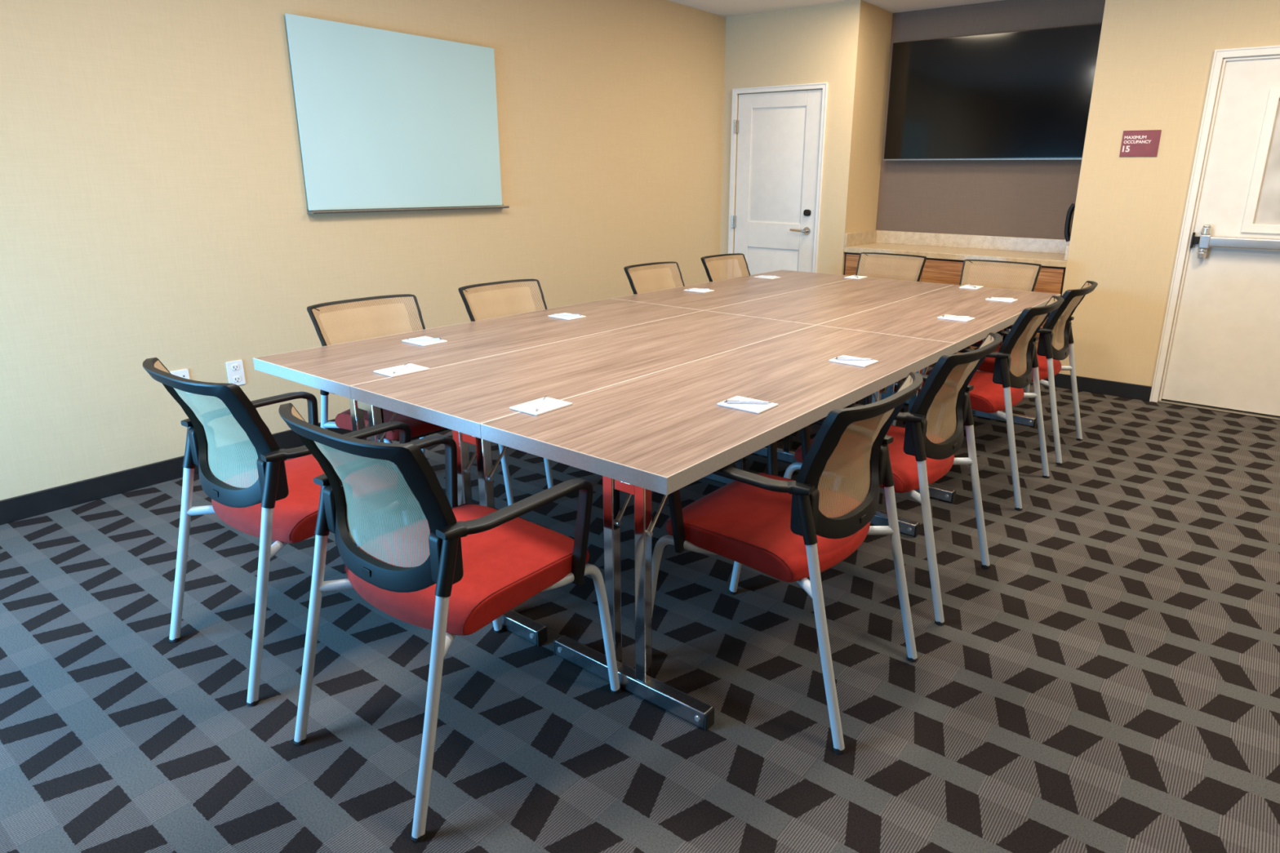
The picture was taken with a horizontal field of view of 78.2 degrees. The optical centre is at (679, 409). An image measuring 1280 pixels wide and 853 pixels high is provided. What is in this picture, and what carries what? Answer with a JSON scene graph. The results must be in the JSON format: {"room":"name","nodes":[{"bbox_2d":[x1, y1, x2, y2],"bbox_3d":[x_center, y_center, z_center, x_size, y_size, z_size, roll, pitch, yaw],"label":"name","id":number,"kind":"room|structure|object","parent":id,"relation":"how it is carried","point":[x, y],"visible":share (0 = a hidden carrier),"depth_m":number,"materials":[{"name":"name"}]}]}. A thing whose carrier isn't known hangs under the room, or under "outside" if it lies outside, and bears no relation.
{"room":"conference room","nodes":[
{"label":"conference room","id":0,"kind":"room"},
{"bbox_2d":[0,0,725,500],"bbox_3d":[-2.149,-1.064,3.745,0.120,2.663,8.431,13,20,35],"label":"wall","id":1,"kind":"structure","parent":0,"point":[153,202],"depth_m":3.75,"materials":[{"name":"beige paint"}]},
{"bbox_2d":[0,418,352,524],"bbox_3d":[-2.110,0.176,4.070,0.012,0.101,8.191,13,20,35],"label":"baseboard","id":2,"kind":"structure","parent":1,"relation":"attached to","point":[47,500],"depth_m":3.49,"materials":[{"name":"black plastic"}]},
{"bbox_2d":[170,368,190,395],"bbox_3d":[-2.327,-0.125,3.673,0.014,0.124,0.078,13,20,35],"label":"data plate","id":3,"kind":"object","parent":1,"relation":"attached to","point":[184,373],"visible":0.4,"depth_m":3.67,"materials":[{"name":"white plastic"}]},
{"bbox_2d":[226,360,245,385],"bbox_3d":[-2.181,-0.180,3.864,0.009,0.124,0.078,13,20,35],"label":"wall outlet","id":4,"kind":"object","parent":1,"relation":"attached to","point":[235,371],"visible":0.94,"depth_m":3.86,"materials":[{"name":"white plastic"}]},
{"bbox_2d":[231,364,239,370],"bbox_3d":[-2.178,-0.208,3.854,0.003,0.030,0.034,13,20,35],"label":"socket","id":5,"kind":"object","parent":4,"relation":"attached to","point":[234,366],"depth_m":3.85,"materials":[{"name":"white plastic"}]},
{"bbox_2d":[233,376,240,382],"bbox_3d":[-2.179,-0.150,3.871,0.003,0.030,0.034,13,20,35],"label":"socket","id":6,"kind":"object","parent":4,"relation":"attached to","point":[236,379],"depth_m":3.87,"materials":[{"name":"white plastic"}]},
{"bbox_2d":[284,13,509,213],"bbox_3d":[-1.482,-1.579,4.351,0.063,0.924,1.287,13,20,35],"label":"whiteboard","id":7,"kind":"object","parent":1,"relation":"attached to","point":[388,121],"visible":1,"depth_m":4.26,"materials":[{"name":"white glass"}]},
{"bbox_2d":[306,204,509,213],"bbox_3d":[-1.486,-1.147,4.479,0.063,0.022,1.285,13,20,35],"label":"tray","id":8,"kind":"object","parent":7,"relation":"on","point":[322,208],"depth_m":4.32,"materials":[{"name":"metal"}]},
{"bbox_2d":[0,366,1279,852],"bbox_3d":[0.318,0.709,2.709,5.883,0.100,9.031,13,20,35],"label":"floor","id":9,"kind":"structure","parent":0,"point":[1109,682],"depth_m":2.26,"materials":[{"name":"carpet"}]},
{"bbox_2d":[142,357,423,706],"bbox_3d":[-1.168,0.266,2.422,0.587,0.892,0.680,13,20,35],"label":"chair","id":10,"kind":"object","parent":9,"relation":"on","point":[277,500],"visible":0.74,"depth_m":2.20,"materials":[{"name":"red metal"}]},
{"bbox_2d":[306,293,514,524],"bbox_3d":[-1.132,0.013,3.278,0.680,0.892,0.587,13,20,35],"label":"chair","id":11,"kind":"object","parent":9,"relation":"on","point":[420,428],"visible":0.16,"depth_m":3.26,"materials":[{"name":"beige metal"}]},
{"bbox_2d":[278,402,621,842],"bbox_3d":[-0.572,0.399,1.992,0.587,0.892,0.680,13,20,35],"label":"chair","id":12,"kind":"object","parent":9,"relation":"on","point":[452,571],"visible":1,"depth_m":1.80,"materials":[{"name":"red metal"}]},
{"bbox_2d":[253,297,703,546],"bbox_3d":[-0.679,0.015,3.539,0.763,0.740,1.970,13,20,35],"label":"folding table","id":13,"kind":"object","parent":9,"relation":"on","point":[333,368],"visible":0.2,"depth_m":3.12,"materials":[{"name":"beige wood"}]},
{"bbox_2d":[373,363,429,377],"bbox_3d":[-0.965,-0.137,2.728,0.112,0.006,0.146,13,20,36],"label":"notepad","id":14,"kind":"object","parent":13,"relation":"on","point":[411,368],"visible":1,"depth_m":2.71,"materials":[{"name":"white paper"}]},
{"bbox_2d":[392,362,410,373],"bbox_3d":[-0.965,-0.145,2.725,0.009,0.010,0.143,2,17,3],"label":"ballpoint pen","id":15,"kind":"object","parent":14,"relation":"on","point":[407,364],"visible":1,"depth_m":2.72,"materials":[{"name":"plastic"}]},
{"bbox_2d":[401,336,447,346],"bbox_3d":[-1.042,-0.281,3.210,0.146,0.006,0.112,13,20,35],"label":"notepad","id":16,"kind":"object","parent":13,"relation":"on","point":[423,343],"visible":0.86,"depth_m":3.19,"materials":[{"name":"white paper"}]},
{"bbox_2d":[406,337,442,340],"bbox_3d":[-1.043,-0.289,3.208,0.143,0.010,0.009,0,16,-3],"label":"ballpoint pen","id":17,"kind":"object","parent":16,"relation":"on","point":[411,339],"visible":1,"depth_m":3.21,"materials":[{"name":"plastic"}]},
{"bbox_2d":[547,312,586,319],"bbox_3d":[-0.547,-0.453,3.811,0.146,0.006,0.112,13,21,37],"label":"notepad","id":18,"kind":"object","parent":13,"relation":"on","point":[566,317],"visible":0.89,"depth_m":3.78,"materials":[{"name":"white paper"}]},
{"bbox_2d":[552,313,581,315],"bbox_3d":[-0.548,-0.461,3.809,0.143,0.010,0.009,2,17,4],"label":"ballpoint pen","id":19,"kind":"object","parent":18,"relation":"on","point":[557,314],"visible":1,"depth_m":3.81,"materials":[{"name":"plastic"}]},
{"bbox_2d":[457,279,553,488],"bbox_3d":[-0.688,-0.147,3.835,0.680,0.892,0.587,13,20,35],"label":"chair","id":20,"kind":"object","parent":9,"relation":"on","point":[535,291],"visible":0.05,"depth_m":3.88,"materials":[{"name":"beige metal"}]},
{"bbox_2d":[350,310,815,646],"bbox_3d":[-0.192,0.124,3.188,0.702,0.740,1.970,13,20,35],"label":"folding table","id":21,"kind":"object","parent":9,"relation":"on","point":[460,397],"visible":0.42,"depth_m":2.69,"materials":[{"name":"beige wood"}]},
{"bbox_2d":[623,261,684,294],"bbox_3d":[0.021,-0.406,4.739,0.680,0.892,0.587,13,20,35],"label":"chair","id":22,"kind":"object","parent":9,"relation":"on","point":[676,273],"visible":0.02,"depth_m":4.81,"materials":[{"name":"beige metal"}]},
{"bbox_2d":[480,324,955,731],"bbox_3d":[0.317,0.237,2.822,0.692,0.740,1.970,13,20,35],"label":"folding table","id":23,"kind":"object","parent":9,"relation":"on","point":[663,432],"visible":0.77,"depth_m":2.23,"materials":[{"name":"beige wood"}]},
{"bbox_2d":[509,397,572,416],"bbox_3d":[-0.409,-0.011,2.321,0.112,0.006,0.146,12,20,34],"label":"notepad","id":24,"kind":"object","parent":23,"relation":"on","point":[550,404],"visible":0.86,"depth_m":2.31,"materials":[{"name":"white paper"}]},
{"bbox_2d":[535,395,547,410],"bbox_3d":[-0.409,-0.019,2.319,0.009,0.010,0.143,1,16,3],"label":"ballpoint pen","id":25,"kind":"object","parent":24,"relation":"on","point":[545,397],"visible":1,"depth_m":2.31,"materials":[{"name":"plastic"}]},
{"bbox_2d":[716,395,777,413],"bbox_3d":[0.203,-0.016,2.359,0.146,0.006,0.112,13,20,35],"label":"notepad","id":26,"kind":"object","parent":23,"relation":"on","point":[753,408],"visible":0.89,"depth_m":2.34,"materials":[{"name":"white paper"}]},
{"bbox_2d":[724,400,771,404],"bbox_3d":[0.203,-0.024,2.357,0.143,0.010,0.009,1,16,0],"label":"ballpoint pen","id":27,"kind":"object","parent":26,"relation":"on","point":[726,401],"visible":1,"depth_m":2.35,"materials":[{"name":"plastic"}]},
{"bbox_2d":[828,355,878,367],"bbox_3d":[0.649,-0.182,2.938,0.146,0.006,0.112,13,21,37],"label":"notepad","id":28,"kind":"object","parent":23,"relation":"on","point":[854,362],"visible":0.86,"depth_m":2.91,"materials":[{"name":"white paper"}]},
{"bbox_2d":[834,357,873,360],"bbox_3d":[0.649,-0.190,2.936,0.143,0.010,0.009,1,16,2],"label":"ballpoint pen","id":29,"kind":"object","parent":28,"relation":"on","point":[837,358],"visible":1,"depth_m":2.93,"materials":[{"name":"plastic"}]},
{"bbox_2d":[700,253,750,281],"bbox_3d":[0.485,-0.575,5.326,0.680,0.892,0.587,13,20,35],"label":"chair","id":30,"kind":"object","parent":9,"relation":"on","point":[740,258],"visible":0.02,"depth_m":5.41,"materials":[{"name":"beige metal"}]},
{"bbox_2d":[611,269,852,310],"bbox_3d":[0.490,-0.413,5.029,0.763,0.740,1.910,13,20,35],"label":"folding table","id":31,"kind":"object","parent":9,"relation":"on","point":[733,291],"visible":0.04,"depth_m":4.79,"materials":[{"name":"beige wood"}]},
{"bbox_2d":[684,288,714,293],"bbox_3d":[0.115,-0.719,4.732,0.146,0.006,0.112,12,20,35],"label":"notepad","id":32,"kind":"object","parent":31,"relation":"on","point":[686,290],"visible":0.82,"depth_m":4.70,"materials":[{"name":"white paper"}]},
{"bbox_2d":[687,288,711,289],"bbox_3d":[0.114,-0.726,4.730,0.143,0.010,0.009,-1,17,-5],"label":"ballpoint pen","id":33,"kind":"object","parent":32,"relation":"on","point":[691,288],"visible":1,"depth_m":4.73,"materials":[{"name":"plastic"}]},
{"bbox_2d":[754,275,780,279],"bbox_3d":[0.599,-0.910,5.398,0.146,0.006,0.112,12,20,35],"label":"notepad","id":34,"kind":"object","parent":31,"relation":"on","point":[766,277],"visible":0.86,"depth_m":5.38,"materials":[{"name":"white paper"}]},
{"bbox_2d":[757,275,777,276],"bbox_3d":[0.599,-0.918,5.396,0.143,0.010,0.009,1,16,0],"label":"ballpoint pen","id":35,"kind":"object","parent":34,"relation":"on","point":[760,275],"visible":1,"depth_m":5.39,"materials":[{"name":"plastic"}]},
{"bbox_2d":[844,275,867,279],"bbox_3d":[1.220,-0.919,5.450,0.112,0.006,0.146,12,20,33],"label":"notepad","id":36,"kind":"object","parent":31,"relation":"on","point":[853,277],"visible":1,"depth_m":5.43,"materials":[{"name":"white paper"}]},
{"bbox_2d":[651,372,923,754],"bbox_3d":[0.299,0.331,2.255,0.680,0.892,0.587,13,20,35],"label":"chair","id":37,"kind":"object","parent":9,"relation":"on","point":[786,530],"visible":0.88,"depth_m":2.07,"materials":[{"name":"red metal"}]},
{"bbox_2d":[706,277,951,462],"bbox_3d":[0.977,-0.304,4.678,0.702,0.740,1.910,13,20,35],"label":"folding table","id":38,"kind":"object","parent":9,"relation":"on","point":[819,304],"visible":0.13,"depth_m":4.37,"materials":[{"name":"beige wood"}]},
{"bbox_2d":[855,252,926,391],"bbox_3d":[1.351,-0.617,5.498,0.587,0.892,0.680,13,20,35],"label":"chair","id":39,"kind":"object","parent":9,"relation":"on","point":[862,262],"visible":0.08,"depth_m":5.59,"materials":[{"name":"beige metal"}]},
{"bbox_2d":[783,332,1002,625],"bbox_3d":[0.746,0.165,2.832,0.680,0.892,0.587,13,20,35],"label":"chair","id":40,"kind":"object","parent":9,"relation":"on","point":[919,458],"visible":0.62,"depth_m":2.60,"materials":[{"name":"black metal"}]},
{"bbox_2d":[817,284,1060,503],"bbox_3d":[1.486,-0.191,4.311,0.692,0.740,1.910,13,20,35],"label":"folding table","id":41,"kind":"object","parent":9,"relation":"on","point":[915,317],"visible":0.49,"depth_m":3.97,"materials":[{"name":"beige wood"}]},
{"bbox_2d":[937,314,974,321],"bbox_3d":[1.361,-0.452,3.876,0.146,0.006,0.112,14,21,37],"label":"notepad","id":42,"kind":"object","parent":41,"relation":"on","point":[961,319],"visible":0.79,"depth_m":3.85,"materials":[{"name":"white paper"}]},
{"bbox_2d":[941,315,971,317],"bbox_3d":[1.361,-0.460,3.873,0.143,0.010,0.009,1,16,2],"label":"ballpoint pen","id":43,"kind":"object","parent":42,"relation":"on","point":[944,316],"visible":1,"depth_m":3.87,"materials":[{"name":"plastic"}]},
{"bbox_2d":[959,284,983,289],"bbox_3d":[1.857,-0.782,5.010,0.112,0.006,0.146,12,20,34],"label":"notepad","id":44,"kind":"object","parent":41,"relation":"on","point":[966,286],"visible":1,"depth_m":4.99,"materials":[{"name":"white paper"}]},
{"bbox_2d":[985,297,1017,302],"bbox_3d":[1.838,-0.630,4.496,0.146,0.006,0.112,13,21,37],"label":"notepad","id":45,"kind":"object","parent":41,"relation":"on","point":[987,299],"visible":0.82,"depth_m":4.46,"materials":[{"name":"white paper"}]},
{"bbox_2d":[988,297,1013,299],"bbox_3d":[1.839,-0.638,4.494,0.143,0.010,0.009,2,17,5],"label":"ballpoint pen","id":46,"kind":"object","parent":45,"relation":"on","point":[990,297],"visible":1,"depth_m":4.49,"materials":[{"name":"plastic"}]},
{"bbox_2d":[843,252,1066,382],"bbox_3d":[2.150,-0.786,6.187,1.652,0.832,0.588,13,20,35],"label":"base cabinet","id":47,"kind":"object","parent":9,"relation":"on","point":[1051,279],"visible":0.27,"depth_m":5.84,"materials":[{"name":"brown wood"}]},
{"bbox_2d":[843,230,1070,267],"bbox_3d":[2.152,-1.254,6.044,1.652,0.147,0.599,13,20,35],"label":"countertop","id":48,"kind":"structure","parent":47,"relation":"on","point":[1043,251],"depth_m":6.12,"materials":[{"name":"beige stone"}]},
{"bbox_2d":[893,295,1063,511],"bbox_3d":[1.393,-0.094,3.733,0.680,0.892,0.587,13,20,35],"label":"chair","id":49,"kind":"object","parent":9,"relation":"on","point":[997,391],"visible":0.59,"depth_m":3.49,"materials":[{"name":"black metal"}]},
{"bbox_2d":[922,259,1041,411],"bbox_3d":[1.948,-0.483,5.069,0.587,0.892,0.680,13,20,35],"label":"chair","id":50,"kind":"object","parent":9,"relation":"on","point":[1036,268],"visible":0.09,"depth_m":5.16,"materials":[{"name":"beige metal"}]},
{"bbox_2d":[933,280,1097,465],"bbox_3d":[1.843,-0.256,4.295,0.680,0.892,0.587,13,20,35],"label":"chair","id":51,"kind":"object","parent":9,"relation":"on","point":[1049,357],"visible":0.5,"depth_m":4.05,"materials":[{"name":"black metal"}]},
{"bbox_2d":[719,0,893,279],"bbox_3d":[1.021,-1.916,6.740,1.192,2.663,0.600,13,20,35],"label":"wall","id":52,"kind":"structure","parent":0,"point":[845,46],"depth_m":6.23,"materials":[{"name":"beige paint"}]},
{"bbox_2d":[731,88,822,277],"bbox_3d":[0.781,-1.581,6.631,0.800,2.052,0.105,13,20,35],"label":"door","id":53,"kind":"structure","parent":52,"relation":"in","point":[778,136],"depth_m":6.54,"materials":[{"name":"white paint"}]},
{"bbox_2d":[727,82,828,279],"bbox_3d":[0.781,-1.593,6.615,0.875,2.109,0.024,13,20,35],"label":"trim","id":54,"kind":"structure","parent":52,"relation":"attached to","point":[824,86],"depth_m":6.40,"materials":[{"name":"white paint"}]},
{"bbox_2d":[844,230,876,246],"bbox_3d":[1.495,-1.418,6.499,0.020,0.104,0.579,13,20,35],"label":"backsplash","id":55,"kind":"structure","parent":52,"relation":"attached to","point":[856,238],"depth_m":6.47,"materials":[{"name":"beige stone"}]},
{"bbox_2d":[668,0,1001,17],"bbox_3d":[0.346,-1.941,1.926,5.883,0.100,9.031,13,20,35],"label":"ceiling","id":56,"kind":"structure","parent":0,"point":[726,8],"depth_m":5.97,"materials":[{"name":"paint"}]},
{"bbox_2d":[875,0,1105,239],"bbox_3d":[2.373,-1.742,6.199,1.652,2.663,0.120,13,20,35],"label":"wall niche","id":57,"kind":"object","parent":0,"point":[1018,198],"visible":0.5,"depth_m":6.07,"materials":[{"name":"brown paint"}]},
{"bbox_2d":[875,230,1070,253],"bbox_3d":[2.327,-1.338,6.260,1.652,0.104,0.020,13,20,35],"label":"backsplash","id":58,"kind":"structure","parent":57,"relation":"attached to","point":[948,240],"depth_m":6.24,"materials":[{"name":"beige stone"}]},
{"bbox_2d":[883,22,1102,159],"bbox_3d":[2.323,-2.346,5.924,1.550,0.884,0.096,13,20,35],"label":"television","id":59,"kind":"object","parent":57,"relation":"attached to","point":[1025,95],"visible":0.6,"depth_m":5.86,"materials":[{"name":"black plastic"}]},
{"bbox_2d":[1054,0,1279,398],"bbox_3d":[3.933,-1.265,4.643,2.799,2.663,0.600,13,20,35],"label":"wall","id":60,"kind":"structure","parent":0,"point":[1154,60],"depth_m":4.99,"materials":[{"name":"beige paint"}]},
{"bbox_2d":[1063,244,1069,261],"bbox_3d":[2.798,-1.127,5.561,0.020,0.104,0.579,13,20,35],"label":"backsplash","id":61,"kind":"structure","parent":60,"relation":"attached to","point":[1068,246],"depth_m":5.34,"materials":[{"name":"beige stone"}]},
{"bbox_2d":[1064,203,1075,241],"bbox_3d":[2.680,-1.282,5.392,0.069,0.258,0.100,13,20,35],"label":"wall telephone","id":62,"kind":"object","parent":60,"relation":"attached to","point":[1068,221],"visible":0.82,"depth_m":5.38,"materials":[{"name":"black plastic"}]},
{"bbox_2d":[1053,373,1151,400],"bbox_3d":[2.869,-0.163,5.396,0.627,0.100,0.012,13,20,35],"label":"baseboard","id":63,"kind":"structure","parent":60,"relation":"attached to","point":[1111,388],"depth_m":5.36,"materials":[{"name":"black plastic"}]},
{"bbox_2d":[1119,129,1161,156],"bbox_3d":[2.893,-1.675,4.946,0.209,0.158,0.007,13,20,35],"label":"wall sign","id":64,"kind":"object","parent":60,"relation":"attached to","point":[1144,143],"visible":1,"depth_m":4.94,"materials":[{"name":"red plastic"}]},
{"bbox_2d":[1149,44,1279,402],"bbox_3d":[3.542,-0.993,4.621,1.036,2.145,0.024,13,20,35],"label":"trim","id":65,"kind":"structure","parent":60,"relation":"attached to","point":[1219,54],"depth_m":4.82,"materials":[{"name":"white paint"}]},
{"bbox_2d":[1157,399,1279,420],"bbox_3d":[3.571,0.015,4.975,0.942,0.012,0.130,13,20,35],"label":"threshold","id":66,"kind":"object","parent":60,"relation":"attached to","point":[1162,401],"depth_m":5.01,"materials":[{"name":"metal"}]},
{"bbox_2d":[1161,57,1279,416],"bbox_3d":[3.553,-0.983,4.641,0.936,2.072,0.117,13,20,35],"label":"door","id":67,"kind":"structure","parent":60,"relation":"in","point":[1225,348],"depth_m":4.80,"materials":[{"name":"white paint"}]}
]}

